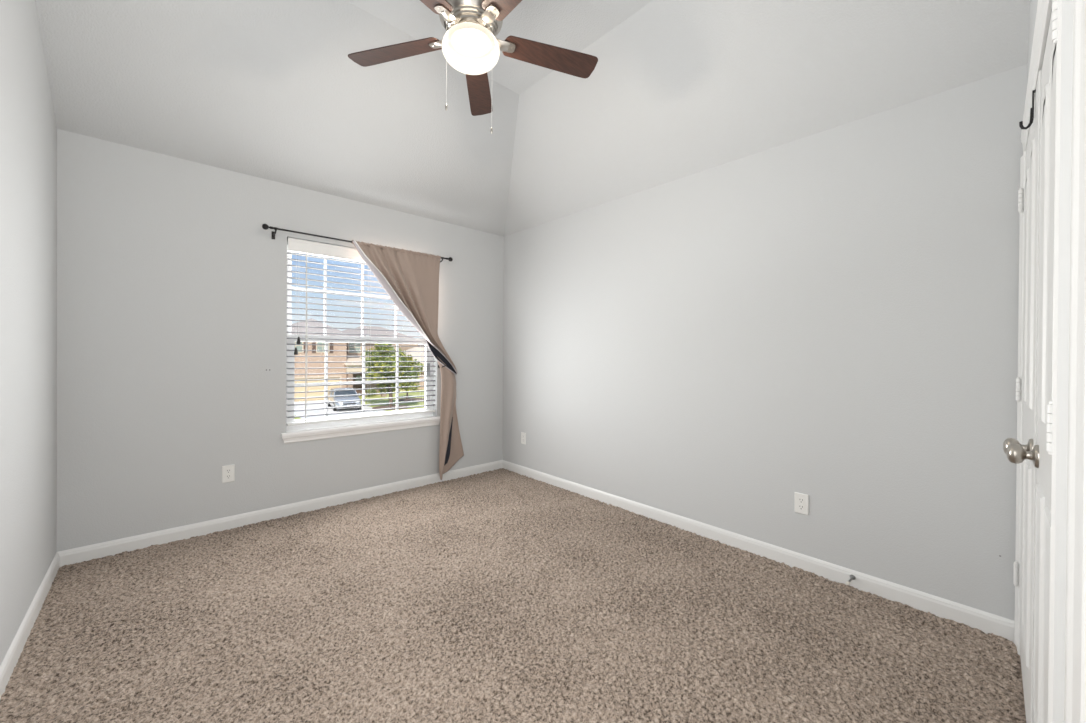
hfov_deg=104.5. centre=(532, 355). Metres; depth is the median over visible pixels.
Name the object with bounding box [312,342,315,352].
shutter
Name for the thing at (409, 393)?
lawn
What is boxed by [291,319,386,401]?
house
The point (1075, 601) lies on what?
trim
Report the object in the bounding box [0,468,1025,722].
floor
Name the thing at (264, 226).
curtain rod
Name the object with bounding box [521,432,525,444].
wall outlet
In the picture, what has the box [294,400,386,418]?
driveway
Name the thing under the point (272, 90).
ceiling
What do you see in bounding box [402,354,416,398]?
tree
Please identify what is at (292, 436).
trim
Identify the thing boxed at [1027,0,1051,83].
wall
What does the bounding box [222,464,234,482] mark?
wall outlet
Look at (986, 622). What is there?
baseboard
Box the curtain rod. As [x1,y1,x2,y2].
[262,224,452,261]
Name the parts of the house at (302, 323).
garage trim, pane, pane, door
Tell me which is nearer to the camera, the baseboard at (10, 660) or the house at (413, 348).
the baseboard at (10, 660)
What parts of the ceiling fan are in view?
blade, blade, pull chain, lamp shade, blade, blade, blade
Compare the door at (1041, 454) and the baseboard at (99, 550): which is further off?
the baseboard at (99, 550)
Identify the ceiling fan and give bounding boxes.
[348,0,597,133]
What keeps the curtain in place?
hanging from the curtain rod
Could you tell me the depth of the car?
30.00 m
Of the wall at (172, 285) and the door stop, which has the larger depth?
the wall at (172, 285)
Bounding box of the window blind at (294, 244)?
[286,237,435,425]
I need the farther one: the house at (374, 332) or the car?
the house at (374, 332)
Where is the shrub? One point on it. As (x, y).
(369, 391)
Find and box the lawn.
[294,389,423,419]
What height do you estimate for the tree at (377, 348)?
5.248 m
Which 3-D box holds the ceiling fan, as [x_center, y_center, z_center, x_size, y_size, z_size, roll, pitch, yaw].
[-0.274,-1.480,1.979,1.280,0.921,1.244,0,0,-42]
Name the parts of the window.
sash, sash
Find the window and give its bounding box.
[286,245,432,430]
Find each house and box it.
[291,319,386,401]
[351,326,417,350]
[395,347,424,389]
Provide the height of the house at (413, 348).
4.850 m
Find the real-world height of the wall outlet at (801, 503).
0.115 m
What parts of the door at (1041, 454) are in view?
knob, panel, panel, panel, panel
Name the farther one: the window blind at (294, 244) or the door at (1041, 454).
the window blind at (294, 244)
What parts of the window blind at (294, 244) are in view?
ladder cord, rail, ladder cord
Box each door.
[1003,70,1041,722]
[1006,0,1057,722]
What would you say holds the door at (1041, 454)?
in the wall at (1033, 3)
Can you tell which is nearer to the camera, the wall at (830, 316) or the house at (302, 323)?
the wall at (830, 316)
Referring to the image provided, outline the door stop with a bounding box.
[846,575,855,584]
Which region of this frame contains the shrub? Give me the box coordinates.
[365,389,376,396]
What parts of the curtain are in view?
panel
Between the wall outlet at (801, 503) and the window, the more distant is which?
the window
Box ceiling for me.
[35,0,1029,235]
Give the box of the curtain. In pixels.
[352,240,463,479]
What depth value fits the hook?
1.32 m
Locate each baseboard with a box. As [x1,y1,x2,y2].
[0,552,59,698]
[58,460,502,566]
[502,460,1014,642]
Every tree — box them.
[361,343,423,406]
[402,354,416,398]
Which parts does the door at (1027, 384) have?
knob, panel, panel, panel, panel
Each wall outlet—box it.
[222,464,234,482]
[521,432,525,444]
[794,492,808,514]
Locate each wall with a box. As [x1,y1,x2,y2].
[0,0,56,664]
[57,129,503,551]
[503,64,1026,620]
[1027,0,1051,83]
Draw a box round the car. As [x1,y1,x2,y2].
[328,387,360,410]
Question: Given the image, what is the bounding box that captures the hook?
[1019,90,1035,128]
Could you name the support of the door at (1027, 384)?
in the wall at (1033, 3)
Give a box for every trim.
[281,416,439,442]
[1014,0,1072,722]
[1064,0,1085,722]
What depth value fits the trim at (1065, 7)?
0.72 m
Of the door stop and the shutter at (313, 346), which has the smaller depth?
the door stop

